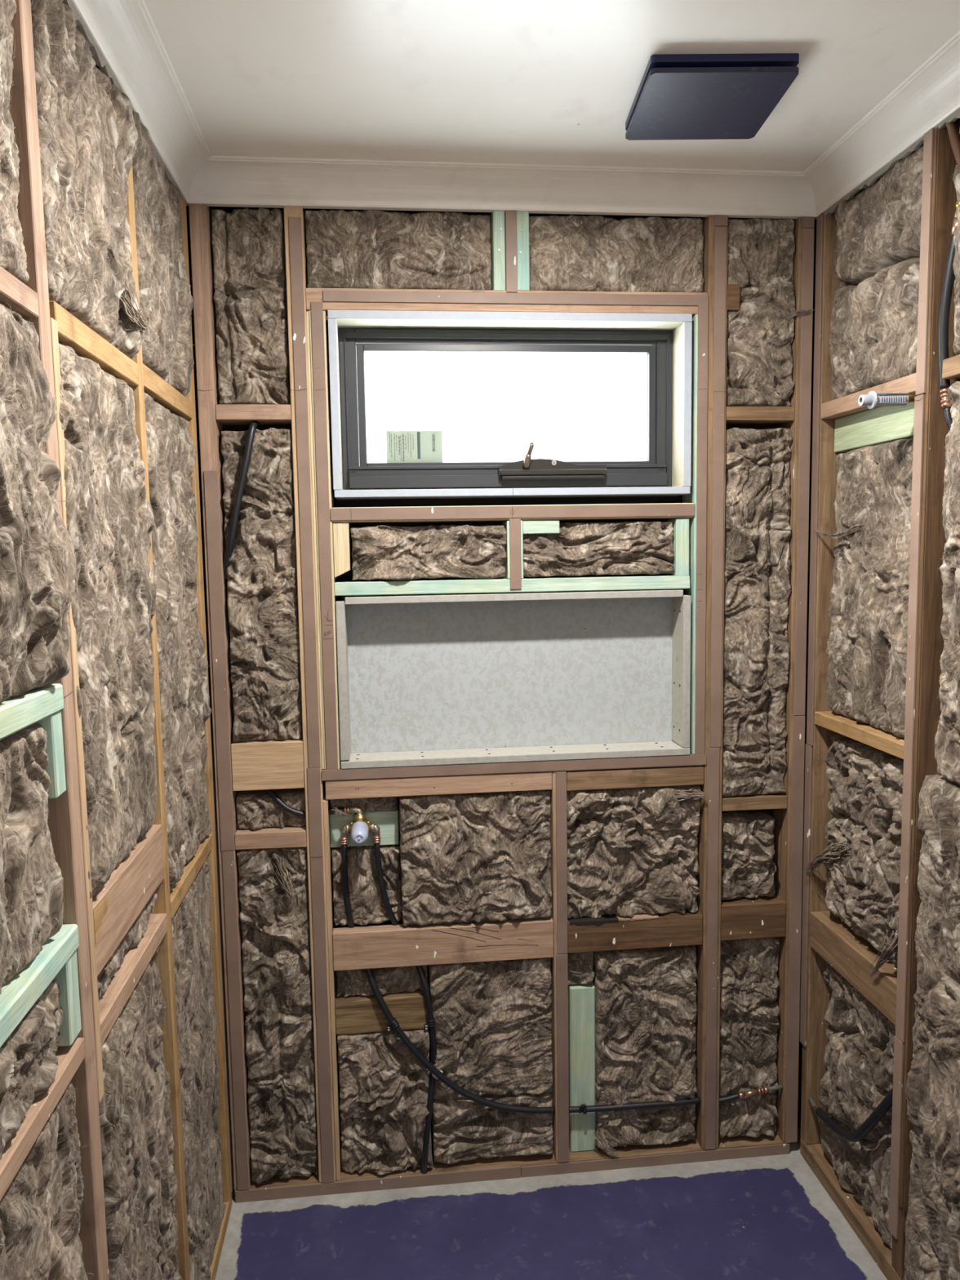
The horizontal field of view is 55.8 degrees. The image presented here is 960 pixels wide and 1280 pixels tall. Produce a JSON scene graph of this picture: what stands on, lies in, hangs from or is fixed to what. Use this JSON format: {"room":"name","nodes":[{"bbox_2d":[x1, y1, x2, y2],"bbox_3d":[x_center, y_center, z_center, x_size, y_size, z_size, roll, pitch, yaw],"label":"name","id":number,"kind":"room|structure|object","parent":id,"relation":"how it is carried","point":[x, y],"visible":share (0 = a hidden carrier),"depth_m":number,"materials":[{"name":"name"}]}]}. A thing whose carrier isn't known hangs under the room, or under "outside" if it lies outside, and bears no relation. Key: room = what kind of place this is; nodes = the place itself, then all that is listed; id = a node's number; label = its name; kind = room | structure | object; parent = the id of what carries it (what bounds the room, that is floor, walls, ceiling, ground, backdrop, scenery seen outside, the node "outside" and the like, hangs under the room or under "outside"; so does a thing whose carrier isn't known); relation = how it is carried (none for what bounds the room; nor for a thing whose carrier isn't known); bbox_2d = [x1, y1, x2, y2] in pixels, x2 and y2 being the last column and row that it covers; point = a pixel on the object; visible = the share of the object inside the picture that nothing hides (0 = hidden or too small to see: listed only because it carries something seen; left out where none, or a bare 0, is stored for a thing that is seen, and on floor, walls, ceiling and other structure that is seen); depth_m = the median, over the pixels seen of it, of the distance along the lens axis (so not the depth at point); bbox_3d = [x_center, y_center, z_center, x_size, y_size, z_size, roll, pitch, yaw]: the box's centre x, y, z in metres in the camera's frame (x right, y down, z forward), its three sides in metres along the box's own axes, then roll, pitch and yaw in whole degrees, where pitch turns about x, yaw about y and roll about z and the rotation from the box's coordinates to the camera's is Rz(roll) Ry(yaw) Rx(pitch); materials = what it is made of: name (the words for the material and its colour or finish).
{"room":"building under construction","nodes":[
{"label":"building under construction","id":0,"kind":"room"},
{"bbox_2d":[186,205,816,1175],"bbox_3d":[0.082,0.141,2.250,1.664,2.382,0.025,-2,6,-6],"label":"wall","id":1,"kind":"structure","parent":0,"point":[347,576],"depth_m":2.19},
{"bbox_2d":[62,0,211,204],"bbox_3d":[-0.522,-0.897,1.163,0.080,0.099,1.632,-2,6,-6],"label":"trim","id":2,"kind":"structure","parent":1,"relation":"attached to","point":[127,46],"depth_m":1.51,"materials":[{"name":"paint"}]},
{"bbox_2d":[186,155,816,219],"bbox_3d":[0.077,-0.999,2.000,1.448,0.083,0.080,-2,6,-6],"label":"trim","id":3,"kind":"structure","parent":1,"relation":"attached to","point":[236,181],"depth_m":2.00,"materials":[{"name":"paint"}]},
{"bbox_2d":[305,288,707,500],"bbox_3d":[0.069,-0.566,2.120,0.917,0.460,0.124,-2,6,-6],"label":"window","id":4,"kind":"structure","parent":1,"relation":"in","point":[414,468],"depth_m":2.11,"materials":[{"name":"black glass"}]},
{"bbox_2d":[305,209,491,289],"bbox_3d":[-0.182,-0.874,2.054,0.418,0.172,0.090,-2,6,-6],"label":"insulation batt","id":5,"kind":"object","parent":4,"relation":"on","point":[366,249],"visible":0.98,"depth_m":2.03,"materials":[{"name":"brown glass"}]},
{"bbox_2d":[528,214,704,292],"bbox_3d":[0.314,-0.888,2.106,0.413,0.172,0.088,-2,6,-6],"label":"insulation batt","id":6,"kind":"object","parent":4,"relation":"on","point":[572,253],"visible":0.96,"depth_m":2.08,"materials":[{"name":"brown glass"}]},
{"bbox_2d":[75,0,959,171],"bbox_3d":[0.216,-0.910,0.673,1.664,0.020,2.970,-2,6,-6],"label":"ceiling","id":7,"kind":"structure","parent":0,"point":[510,82],"depth_m":1.57,"materials":[{"name":"paint"}]},
{"bbox_2d":[625,53,799,140],"bbox_3d":[0.413,-0.987,1.659,0.253,0.030,0.253,-1,6,-1],"label":"exhaust fan","id":8,"kind":"object","parent":7,"relation":"attached to","point":[678,96],"visible":1,"depth_m":1.61,"materials":[{"name":"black plastic"}]},
{"bbox_2d":[214,1127,887,1279],"bbox_3d":[0.256,1.484,0.912,1.664,0.030,2.970,-2,6,-6],"label":"floor","id":9,"kind":"structure","parent":0,"point":[771,1217],"depth_m":2.08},
{"bbox_2d":[209,1193,231,1279],"bbox_3d":[-0.555,1.418,1.380,0.090,0.036,1.599,-2,6,-6],"label":"plate","id":10,"kind":"object","parent":9,"relation":"on","point":[217,1251],"visible":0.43,"depth_m":2.03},
{"bbox_2d":[0,1081,92,1279],"bbox_3d":[-0.517,0.999,1.011,0.103,0.868,0.398,-2,6,-6],"label":"insulation batt","id":11,"kind":"object","parent":10,"relation":"on","point":[40,1216],"visible":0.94,"depth_m":1.06,"materials":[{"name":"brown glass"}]},
{"bbox_2d":[8,0,109,1279],"bbox_3d":[-0.565,0.274,1.179,0.092,2.283,0.059,-2,6,-6],"label":"stud","id":12,"kind":"object","parent":10,"relation":"on","point":[67,820],"visible":0.26,"depth_m":1.16,"materials":[{"name":"brown wood"}]},
{"bbox_2d":[0,266,39,317],"bbox_3d":[-0.552,-0.379,0.878,0.090,0.029,0.412,-2,6,-6],"label":"noggin","id":13,"kind":"object","parent":12,"relation":"attached to","point":[19,298],"visible":1,"depth_m":1.03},
{"bbox_2d":[0,0,29,283],"bbox_3d":[-0.543,-0.614,0.855,0.106,0.439,0.407,-2,6,-6],"label":"insulation batt","id":14,"kind":"object","parent":13,"relation":"on","point":[13,256],"visible":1,"depth_m":1.02,"materials":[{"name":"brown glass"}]},
{"bbox_2d":[0,924,79,1047],"bbox_3d":[-0.538,0.400,0.956,0.092,0.033,0.413,-2,6,-6],"label":"wood blocking","id":15,"kind":"object","parent":12,"relation":"attached to","point":[21,992],"visible":0.54,"depth_m":1.03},
{"bbox_2d":[0,722,63,995],"bbox_3d":[-0.531,0.249,0.932,0.099,0.271,0.390,-2,6,-6],"label":"insulation batt","id":16,"kind":"object","parent":15,"relation":"on","point":[32,904],"visible":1,"depth_m":1.02,"materials":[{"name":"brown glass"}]},
{"bbox_2d":[0,1037,84,1200],"bbox_3d":[-0.537,0.550,0.971,0.091,0.030,0.412,-2,6,-6],"label":"noggin","id":17,"kind":"object","parent":12,"relation":"attached to","point":[15,1150],"visible":0.5,"depth_m":1.03,"materials":[{"name":"brown wood"}]},
{"bbox_2d":[0,976,63,1159],"bbox_3d":[-0.523,0.478,0.957,0.107,0.113,0.394,-2,6,-6],"label":"insulation batt","id":18,"kind":"object","parent":17,"relation":"on","point":[28,1061],"visible":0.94,"depth_m":1.00,"materials":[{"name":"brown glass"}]},
{"bbox_2d":[54,950,81,1046],"bbox_3d":[-0.544,0.454,1.150,0.059,0.111,0.040,-2,6,-6],"label":"block","id":19,"kind":"object","parent":17,"relation":"on","point":[67,978],"visible":0.42,"depth_m":1.14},
{"bbox_2d":[98,944,182,1279],"bbox_3d":[-0.566,0.964,1.470,0.101,0.847,0.378,-2,6,-6],"label":"insulation batt","id":20,"kind":"object","parent":10,"relation":"on","point":[140,1184],"visible":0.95,"depth_m":1.44,"materials":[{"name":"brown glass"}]},
{"bbox_2d":[125,165,190,1279],"bbox_3d":[-0.611,0.231,1.611,0.090,2.283,0.033,-2,6,-6],"label":"stud","id":21,"kind":"object","parent":10,"relation":"on","point":[164,958],"visible":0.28,"depth_m":1.63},
{"bbox_2d":[48,300,139,386],"bbox_3d":[-0.600,-0.427,1.334,0.091,0.038,0.390,-2,6,-6],"label":"noggin","id":22,"kind":"object","parent":21,"relation":"attached to","point":[73,333],"visible":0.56,"depth_m":1.29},
{"bbox_2d":[30,0,151,359],"bbox_3d":[-0.585,-0.659,1.302,0.117,0.427,0.408,-2,6,-6],"label":"insulation batt","id":23,"kind":"object","parent":22,"relation":"on","point":[87,131],"visible":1,"depth_m":1.26,"materials":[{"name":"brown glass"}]},
{"bbox_2d":[92,824,164,976],"bbox_3d":[-0.587,0.395,1.416,0.091,0.099,0.389,-2,6,-6],"label":"wide noggin","id":24,"kind":"object","parent":21,"relation":"attached to","point":[132,882],"visible":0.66,"depth_m":1.39,"materials":[{"name":"brown wood"}]},
{"bbox_2d":[57,343,161,898],"bbox_3d":[-0.576,-0.029,1.362,0.112,0.751,0.403,-2,6,-6],"label":"insulation batt","id":25,"kind":"object","parent":24,"relation":"on","point":[110,517],"visible":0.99,"depth_m":1.33,"materials":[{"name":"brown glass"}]},
{"bbox_2d":[98,913,168,1045],"bbox_3d":[-0.585,0.525,1.429,0.091,0.033,0.390,-2,6,-6],"label":"noggin","id":26,"kind":"object","parent":21,"relation":"attached to","point":[136,958],"visible":0.44,"depth_m":1.41,"materials":[{"name":"brown wood"}]},
{"bbox_2d":[171,856,227,1279],"bbox_3d":[-0.612,0.919,1.895,0.100,0.854,0.392,-2,6,-6],"label":"insulation batt","id":27,"kind":"object","parent":10,"relation":"on","point":[196,1011],"visible":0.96,"depth_m":1.86,"materials":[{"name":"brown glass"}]},
{"bbox_2d":[181,196,231,1201],"bbox_3d":[-0.656,0.189,2.040,0.091,2.283,0.036,-2,6,-6],"label":"stud","id":28,"kind":"object","parent":10,"relation":"on","point":[223,1117],"visible":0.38,"depth_m":2.07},
{"bbox_2d":[142,363,192,418],"bbox_3d":[-0.645,-0.476,1.757,0.091,0.040,0.398,-2,6,-6],"label":"noggin","id":29,"kind":"object","parent":28,"relation":"attached to","point":[163,393],"visible":0.48,"depth_m":1.73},
{"bbox_2d":[132,110,195,396],"bbox_3d":[-0.633,-0.708,1.734,0.112,0.424,0.394,-2,6,-6],"label":"insulation batt","id":30,"kind":"object","parent":29,"relation":"on","point":[164,286],"visible":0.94,"depth_m":1.70,"materials":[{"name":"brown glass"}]},
{"bbox_2d":[169,834,212,918],"bbox_3d":[-0.629,0.476,1.852,0.091,0.034,0.398,-2,6,-6],"label":"noggin","id":31,"kind":"object","parent":28,"relation":"attached to","point":[191,868],"visible":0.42,"depth_m":1.83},
{"bbox_2d":[144,392,216,889],"bbox_3d":[-0.623,0.002,1.804,0.108,0.915,0.393,-2,6,-6],"label":"insulation batt","id":32,"kind":"object","parent":31,"relation":"on","point":[183,663],"visible":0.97,"depth_m":1.77,"materials":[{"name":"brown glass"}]},
{"bbox_2d":[234,1132,789,1202],"bbox_3d":[0.097,1.318,2.302,1.395,0.031,0.095,-2,6,-6],"label":"plate","id":33,"kind":"object","parent":9,"relation":"on","point":[480,1169],"visible":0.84,"depth_m":2.26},
{"bbox_2d":[188,204,251,1190],"bbox_3d":[-0.598,0.183,2.117,0.038,2.289,0.095,-2,6,-6],"label":"stud","id":34,"kind":"object","parent":33,"relation":"on","point":[211,459],"visible":0.94,"depth_m":2.07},
{"bbox_2d":[236,846,318,1184],"bbox_3d":[-0.484,0.899,2.188,0.162,0.834,0.107,-2,6,-6],"label":"insulation batt","id":35,"kind":"object","parent":33,"relation":"on","point":[273,886],"visible":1,"depth_m":2.17,"materials":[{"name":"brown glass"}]},
{"bbox_2d":[283,205,336,1182],"bbox_3d":[-0.395,0.177,2.138,0.042,2.289,0.095,-2,6,-6],"label":"stud","id":36,"kind":"object","parent":33,"relation":"on","point":[294,216],"visible":0.96,"depth_m":2.08,"materials":[{"name":"brown wood"}]},
{"bbox_2d":[214,404,291,425],"bbox_3d":[-0.508,-0.510,2.060,0.165,0.034,0.091,-2,6,-6],"label":"noggin","id":37,"kind":"object","parent":36,"relation":"attached to","point":[225,414],"visible":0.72,"depth_m":2.02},
{"bbox_2d":[211,207,290,404],"bbox_3d":[-0.512,-0.740,2.032,0.157,0.424,0.090,-2,6,-6],"label":"insulation batt","id":38,"kind":"object","parent":37,"relation":"on","point":[250,298],"visible":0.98,"depth_m":2.01,"materials":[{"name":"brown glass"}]},
{"bbox_2d":[231,737,304,791],"bbox_3d":[-0.495,0.288,2.141,0.165,0.111,0.089,-2,6,-6],"label":"noggin","id":39,"kind":"object","parent":36,"relation":"attached to","point":[269,764],"visible":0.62,"depth_m":2.10,"materials":[{"name":"brown wood"}]},
{"bbox_2d":[221,427,302,742],"bbox_3d":[-0.499,-0.123,2.088,0.158,0.716,0.103,-2,6,-6],"label":"insulation batt","id":40,"kind":"object","parent":39,"relation":"on","point":[263,615],"visible":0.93,"depth_m":2.07,"materials":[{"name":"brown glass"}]},
{"bbox_2d":[234,825,306,849],"bbox_3d":[-0.492,0.463,2.157,0.165,0.039,0.090,-2,6,-6],"label":"noggin","id":41,"kind":"object","parent":36,"relation":"attached to","point":[288,836],"visible":0.66,"depth_m":2.12,"materials":[{"name":"brown wood"}]},
{"bbox_2d":[235,787,306,830],"bbox_3d":[-0.493,0.401,2.153,0.162,0.082,0.077,-2,6,-6],"label":"insulation batt","id":42,"kind":"object","parent":41,"relation":"on","point":[255,809],"visible":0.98,"depth_m":2.13,"materials":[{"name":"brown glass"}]},
{"bbox_2d":[332,916,553,970],"bbox_3d":[-0.087,0.733,2.197,0.531,0.093,0.038,-2,6,-6],"label":"noggin","id":43,"kind":"object","parent":36,"relation":"attached to","point":[370,947],"visible":1,"depth_m":2.18,"materials":[{"name":"brown wood"}]},
{"bbox_2d":[331,841,401,925],"bbox_3d":[-0.274,0.594,2.200,0.165,0.187,0.068,-2,6,-6],"label":"insulation batt","id":44,"kind":"object","parent":43,"relation":"on","point":[367,906],"visible":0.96,"depth_m":2.18,"materials":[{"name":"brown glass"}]},
{"bbox_2d":[329,808,398,847],"bbox_3d":[-0.280,0.453,2.197,0.164,0.085,0.035,-2,6,-6],"label":"block","id":45,"kind":"object","parent":44,"relation":"on","point":[387,820],"visible":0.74,"depth_m":2.18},
{"bbox_2d":[340,805,380,844],"bbox_3d":[-0.282,0.441,2.126,0.096,0.092,0.104,-2,6,-6],"label":"mixer valve","id":46,"kind":"object","parent":45,"relation":"attached to","point":[359,828],"visible":1,"depth_m":2.14,"materials":[{"name":"gold metal"}]},
{"bbox_2d":[341,844,555,1113],"bbox_3d":[-0.072,0.835,2.204,0.508,0.709,0.059,-1,6,-1],"label":"pipe","id":47,"kind":"object","parent":46,"relation":"attached to","point":[509,1108],"visible":0.87,"depth_m":2.19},
{"bbox_2d":[373,843,436,1173],"bbox_3d":[-0.175,0.898,2.216,0.137,0.832,0.058,0,6,10],"label":"pipe","id":48,"kind":"object","parent":43,"relation":"attached to","point":[391,915],"visible":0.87,"depth_m":2.20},
{"bbox_2d":[398,790,551,925],"bbox_3d":[-0.010,0.522,2.197,0.365,0.315,0.113,-2,6,-6],"label":"insulation batt","id":49,"kind":"object","parent":43,"relation":"on","point":[478,857],"visible":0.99,"depth_m":2.17,"materials":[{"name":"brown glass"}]},
{"bbox_2d":[322,791,341,1180],"bbox_3d":[-0.358,0.842,2.209,0.011,0.949,0.090,-2,6,-6],"label":"stud","id":50,"kind":"object","parent":33,"relation":"on","point":[328,868],"visible":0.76,"depth_m":2.17,"materials":[{"name":"brown wood"}]},
{"bbox_2d":[334,983,428,1034],"bbox_3d":[-0.239,0.908,2.232,0.230,0.086,0.064,-2,6,-6],"label":"noggin","id":51,"kind":"object","parent":50,"relation":"attached to","point":[356,1014],"visible":0.74,"depth_m":2.20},
{"bbox_2d":[336,964,427,997],"bbox_3d":[-0.240,0.823,2.227,0.225,0.084,0.066,-2,6,-6],"label":"insulation batt","id":52,"kind":"object","parent":51,"relation":"on","point":[400,979],"visible":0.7,"depth_m":2.21,"materials":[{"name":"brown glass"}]},
{"bbox_2d":[324,771,551,799],"bbox_3d":[-0.099,0.340,2.187,0.538,0.045,0.092,-2,6,-6],"label":"noggin","id":53,"kind":"object","parent":50,"relation":"on","point":[526,781],"visible":0.83,"depth_m":2.14,"materials":[{"name":"brown wood"}]},
{"bbox_2d":[321,752,706,781],"bbox_3d":[0.086,0.299,2.201,0.923,0.028,0.095,-2,6,-6],"label":"plate","id":54,"kind":"object","parent":53,"relation":"on","point":[340,774],"visible":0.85,"depth_m":2.15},
{"bbox_2d":[306,301,341,769],"bbox_3d":[-0.359,-0.227,2.102,0.042,1.055,0.095,-2,6,-6],"label":"stud","id":55,"kind":"object","parent":54,"relation":"on","point":[317,343],"visible":0.97,"depth_m":2.06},
{"bbox_2d":[333,574,689,595],"bbox_3d":[0.079,-0.131,2.159,0.838,0.031,0.091,-2,6,-6],"label":"rail","id":56,"kind":"object","parent":55,"relation":"attached to","point":[649,581],"visible":0.84,"depth_m":2.12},
{"bbox_2d":[351,524,506,580],"bbox_3d":[-0.119,-0.205,2.119,0.359,0.127,0.104,-2,6,-6],"label":"insulation batt","id":57,"kind":"object","parent":56,"relation":"on","point":[390,553],"visible":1,"depth_m":2.10,"materials":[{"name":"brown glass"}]},
{"bbox_2d":[502,518,523,589],"bbox_3d":[0.077,-0.204,2.150,0.037,0.163,0.095,-2,6,-6],"label":"stud","id":58,"kind":"object","parent":56,"relation":"on","point":[513,564],"visible":0.95,"depth_m":2.10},
{"bbox_2d":[330,502,695,523],"bbox_3d":[0.080,-0.299,2.141,0.850,0.035,0.094,-2,6,-6],"label":"plate","id":59,"kind":"object","parent":58,"relation":"on","point":[664,510],"visible":0.97,"depth_m":2.10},
{"bbox_2d":[523,521,674,577],"bbox_3d":[0.278,-0.217,2.161,0.365,0.129,0.102,-2,6,-6],"label":"insulation batt","id":60,"kind":"object","parent":56,"relation":"on","point":[626,548],"visible":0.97,"depth_m":2.14,"materials":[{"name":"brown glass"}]},
{"bbox_2d":[335,588,691,768],"bbox_3d":[0.084,0.086,2.178,0.838,0.399,0.096,-2,6,-6],"label":"wall niche","id":61,"kind":"object","parent":54,"relation":"on","point":[434,679],"visible":1,"depth_m":2.21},
{"bbox_2d":[681,294,708,755],"bbox_3d":[0.517,-0.263,2.191,0.030,1.080,0.095,-2,6,-6],"label":"stud","id":62,"kind":"object","parent":54,"relation":"on","point":[697,495],"visible":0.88,"depth_m":2.15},
{"bbox_2d":[337,1028,432,1175],"bbox_3d":[-0.233,1.131,2.239,0.225,0.358,0.103,-2,6,-6],"label":"insulation batt","id":63,"kind":"object","parent":33,"relation":"on","point":[384,1086],"visible":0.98,"depth_m":2.22,"materials":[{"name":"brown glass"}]},
{"bbox_2d":[431,1092,553,1164],"bbox_3d":[0.032,1.214,2.280,0.302,0.161,0.093,-2,6,-6],"label":"insulation batt","id":64,"kind":"object","parent":33,"relation":"on","point":[464,1129],"visible":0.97,"depth_m":2.26,"materials":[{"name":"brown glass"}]},
{"bbox_2d":[427,957,552,1100],"bbox_3d":[0.028,0.955,2.255,0.302,0.351,0.091,-2,6,-6],"label":"insulation batt","id":65,"kind":"object","parent":64,"relation":"on","point":[493,1019],"visible":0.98,"depth_m":2.23,"materials":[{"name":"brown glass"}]},
{"bbox_2d":[549,770,568,1162],"bbox_3d":[0.193,0.805,2.261,0.035,0.995,0.095,-2,6,-6],"label":"stud","id":66,"kind":"object","parent":33,"relation":"on","point":[558,838],"visible":0.88,"depth_m":2.22,"materials":[{"name":"brown wood"}]},
{"bbox_2d":[568,983,595,1151],"bbox_3d":[0.256,1.080,2.308,0.065,0.437,0.051,-2,6,-6],"label":"wood blocking","id":67,"kind":"object","parent":33,"relation":"on","point":[581,997],"visible":0.72,"depth_m":2.28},
{"bbox_2d":[592,945,697,1156],"bbox_3d":[0.414,1.030,2.301,0.272,0.523,0.096,-2,6,-6],"label":"insulation batt","id":68,"kind":"object","parent":33,"relation":"on","point":[646,1008],"visible":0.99,"depth_m":2.28,"materials":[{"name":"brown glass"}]},
{"bbox_2d":[694,214,728,1149],"bbox_3d":[0.561,0.151,2.236,0.046,2.289,0.095,-2,6,-6],"label":"stud","id":69,"kind":"object","parent":33,"relation":"on","point":[715,228],"visible":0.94,"depth_m":2.19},
{"bbox_2d":[565,765,703,791],"bbox_3d":[0.372,0.330,2.236,0.340,0.047,0.091,-2,6,-6],"label":"noggin","id":70,"kind":"object","parent":69,"relation":"attached to","point":[625,778],"visible":0.62,"depth_m":2.19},
{"bbox_2d":[567,909,702,953],"bbox_3d":[0.379,0.718,2.274,0.340,0.079,0.092,-2,6,-6],"label":"noggin","id":71,"kind":"object","parent":69,"relation":"attached to","point":[607,932],"visible":0.89,"depth_m":2.23,"materials":[{"name":"brown wood"}]},
{"bbox_2d":[566,785,707,919],"bbox_3d":[0.381,0.520,2.240,0.346,0.323,0.109,-2,6,-6],"label":"insulation batt","id":72,"kind":"object","parent":71,"relation":"on","point":[631,851],"visible":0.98,"depth_m":2.22,"materials":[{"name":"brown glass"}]},
{"bbox_2d":[718,937,780,1137],"bbox_3d":[0.682,1.012,2.330,0.164,0.533,0.090,-2,6,-6],"label":"insulation batt","id":73,"kind":"object","parent":33,"relation":"on","point":[749,1010],"visible":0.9,"depth_m":2.31,"materials":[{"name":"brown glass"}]},
{"bbox_2d":[772,216,814,1142],"bbox_3d":[0.771,0.146,2.258,0.038,2.288,0.095,-2,6,-6],"label":"stud","id":74,"kind":"object","parent":33,"relation":"on","point":[788,831],"visible":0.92,"depth_m":2.22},
{"bbox_2d":[720,892,786,940],"bbox_3d":[0.677,0.697,2.304,0.170,0.089,0.091,-2,6,-6],"label":"noggin","id":75,"kind":"object","parent":74,"relation":"attached to","point":[761,917],"visible":0.66,"depth_m":2.26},
{"bbox_2d":[720,811,776,899],"bbox_3d":[0.667,0.546,2.283,0.150,0.211,0.090,-2,6,-6],"label":"insulation batt","id":76,"kind":"object","parent":75,"relation":"on","point":[748,868],"visible":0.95,"depth_m":2.27,"materials":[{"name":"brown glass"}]},
{"bbox_2d":[721,793,787,811],"bbox_3d":[0.672,0.399,2.277,0.170,0.033,0.085,-2,6,-6],"label":"noggin","id":77,"kind":"object","parent":74,"relation":"attached to","point":[770,801],"visible":0.58,"depth_m":2.24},
{"bbox_2d":[722,427,792,796],"bbox_3d":[0.666,-0.062,2.218,0.167,0.896,0.100,-2,6,-6],"label":"insulation batt","id":78,"kind":"object","parent":77,"relation":"on","point":[757,588],"visible":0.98,"depth_m":2.19,"materials":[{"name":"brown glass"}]},
{"bbox_2d":[725,406,795,425],"bbox_3d":[0.657,-0.539,2.182,0.170,0.034,0.087,-2,6,-6],"label":"noggin","id":79,"kind":"object","parent":74,"relation":"attached to","point":[735,415],"visible":0.76,"depth_m":2.14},
{"bbox_2d":[726,217,814,406],"bbox_3d":[0.675,-0.769,2.150,0.208,0.429,0.099,-2,6,-6],"label":"insulation batt","id":80,"kind":"object","parent":79,"relation":"on","point":[760,335],"visible":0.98,"depth_m":2.12,"materials":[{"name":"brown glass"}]},
{"bbox_2d":[800,1137,903,1279],"bbox_3d":[0.934,1.359,1.687,0.091,0.043,1.306,-2,6,-6],"label":"plate","id":81,"kind":"object","parent":9,"relation":"on","point":[861,1222],"visible":0.52,"depth_m":2.09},
{"bbox_2d":[800,211,845,1144],"bbox_3d":[0.846,0.144,2.205,0.095,2.276,0.035,-2,6,-6],"label":"stud","id":82,"kind":"object","parent":81,"relation":"on","point":[815,997],"visible":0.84,"depth_m":2.19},
{"bbox_2d":[818,960,895,1249],"bbox_3d":[0.878,1.038,2.075,0.094,0.517,0.374,-2,6,-6],"label":"insulation batt","id":83,"kind":"object","parent":81,"relation":"on","point":[859,1055],"visible":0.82,"depth_m":2.05,"materials":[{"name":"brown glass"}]},
{"bbox_2d":[888,120,959,1279],"bbox_3d":[0.890,0.185,1.785,0.095,2.276,0.045,-2,6,-6],"label":"stud","id":84,"kind":"object","parent":81,"relation":"on","point":[925,642],"visible":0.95,"depth_m":1.74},
{"bbox_2d":[809,911,897,1025],"bbox_3d":[0.879,0.731,2.052,0.091,0.090,0.390,-2,6,-6],"label":"noggin","id":85,"kind":"object","parent":84,"relation":"attached to","point":[852,956],"visible":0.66,"depth_m":2.04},
{"bbox_2d":[803,733,903,977],"bbox_3d":[0.858,0.475,2.034,0.114,0.478,0.406,-2,6,-6],"label":"insulation batt","id":86,"kind":"object","parent":85,"relation":"on","point":[862,860],"visible":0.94,"depth_m":2.00,"materials":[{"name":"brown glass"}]},
{"bbox_2d":[813,711,904,759],"bbox_3d":[0.871,0.205,1.999,0.091,0.031,0.390,-2,6,-6],"label":"noggin","id":87,"kind":"object","parent":84,"relation":"attached to","point":[889,743],"visible":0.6,"depth_m":1.98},
{"bbox_2d":[813,437,913,737],"bbox_3d":[0.857,-0.116,1.973,0.096,0.610,0.400,-2,6,-6],"label":"insulation batt","id":88,"kind":"object","parent":87,"relation":"on","point":[866,651],"visible":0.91,"depth_m":1.94,"materials":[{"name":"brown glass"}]},
{"bbox_2d":[820,373,917,419],"bbox_3d":[0.859,-0.514,1.927,0.091,0.036,0.390,-2,6,-6],"label":"noggin","id":89,"kind":"object","parent":84,"relation":"attached to","point":[848,405],"visible":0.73,"depth_m":1.96,"materials":[{"name":"brown wood"}]},
{"bbox_2d":[827,146,923,399],"bbox_3d":[0.847,-0.747,1.902,0.097,0.429,0.385,-2,6,-6],"label":"insulation batt","id":90,"kind":"object","parent":89,"relation":"on","point":[873,339],"visible":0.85,"depth_m":1.87,"materials":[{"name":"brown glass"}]},
{"bbox_2d":[834,395,918,452],"bbox_3d":[0.872,-0.459,1.934,0.046,0.077,0.390,-2,6,-6],"label":"block","id":91,"kind":"object","parent":84,"relation":"attached to","point":[881,424],"visible":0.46,"depth_m":1.95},
{"bbox_2d":[942,354,959,379],"bbox_3d":[0.907,-0.475,1.466,0.091,0.036,0.391,-2,6,-6],"label":"noggin","id":92,"kind":"object","parent":84,"relation":"attached to","point":[951,366],"visible":1,"depth_m":1.63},
{"bbox_2d":[937,200,959,431],"bbox_3d":[0.858,-0.570,1.638,0.039,0.415,0.060,-2,6,-6],"label":"pipe","id":93,"kind":"object","parent":92,"relation":"attached to","point":[948,278],"visible":0.85,"depth_m":1.65,"materials":[{"name":"black plastic"}]},
{"bbox_2d":[903,774,959,1279],"bbox_3d":[0.910,0.809,1.610,0.113,1.064,0.424,-2,6,-6],"label":"insulation batt","id":94,"kind":"object","parent":81,"relation":"on","point":[932,1224],"visible":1,"depth_m":1.72,"materials":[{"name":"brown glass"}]},
{"bbox_2d":[934,381,959,785],"bbox_3d":[0.899,-0.087,1.509,0.109,0.735,0.400,-2,6,-6],"label":"insulation batt","id":95,"kind":"object","parent":94,"relation":"on","point":[947,740],"visible":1,"depth_m":1.66,"materials":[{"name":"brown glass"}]},
{"bbox_2d":[853,118,959,197],"bbox_3d":[1.046,0.258,0.925,0.025,2.382,2.870,-2,6,-6],"label":"wall","id":96,"kind":"structure","parent":0,"point":[957,119],"depth_m":2.01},
{"bbox_2d":[803,30,959,217],"bbox_3d":[0.822,-0.949,1.451,0.080,0.099,1.332,-2,6,-6],"label":"trim","id":97,"kind":"structure","parent":96,"relation":"attached to","point":[929,97],"depth_m":1.75,"materials":[{"name":"paint"}]},
{"bbox_3d":[-0.517,0.318,0.723,0.090,2.283,0.036,-2,6,-6],"label":"stud","id":98,"kind":"object","parent":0,"visible":0},
{"bbox_2d":[0,683,64,739],"bbox_3d":[-0.544,0.092,0.925,0.092,0.034,0.412,-2,6,-6],"label":"rail","id":99,"kind":"object","parent":98,"relation":"attached to","point":[17,713],"visible":0.92,"depth_m":1.03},
{"bbox_2d":[0,301,84,703],"bbox_3d":[-0.525,-0.143,0.904,0.126,0.434,0.410,-2,6,-6],"label":"insulation batt","id":100,"kind":"object","parent":99,"relation":"on","point":[37,558],"visible":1,"depth_m":1.01,"materials":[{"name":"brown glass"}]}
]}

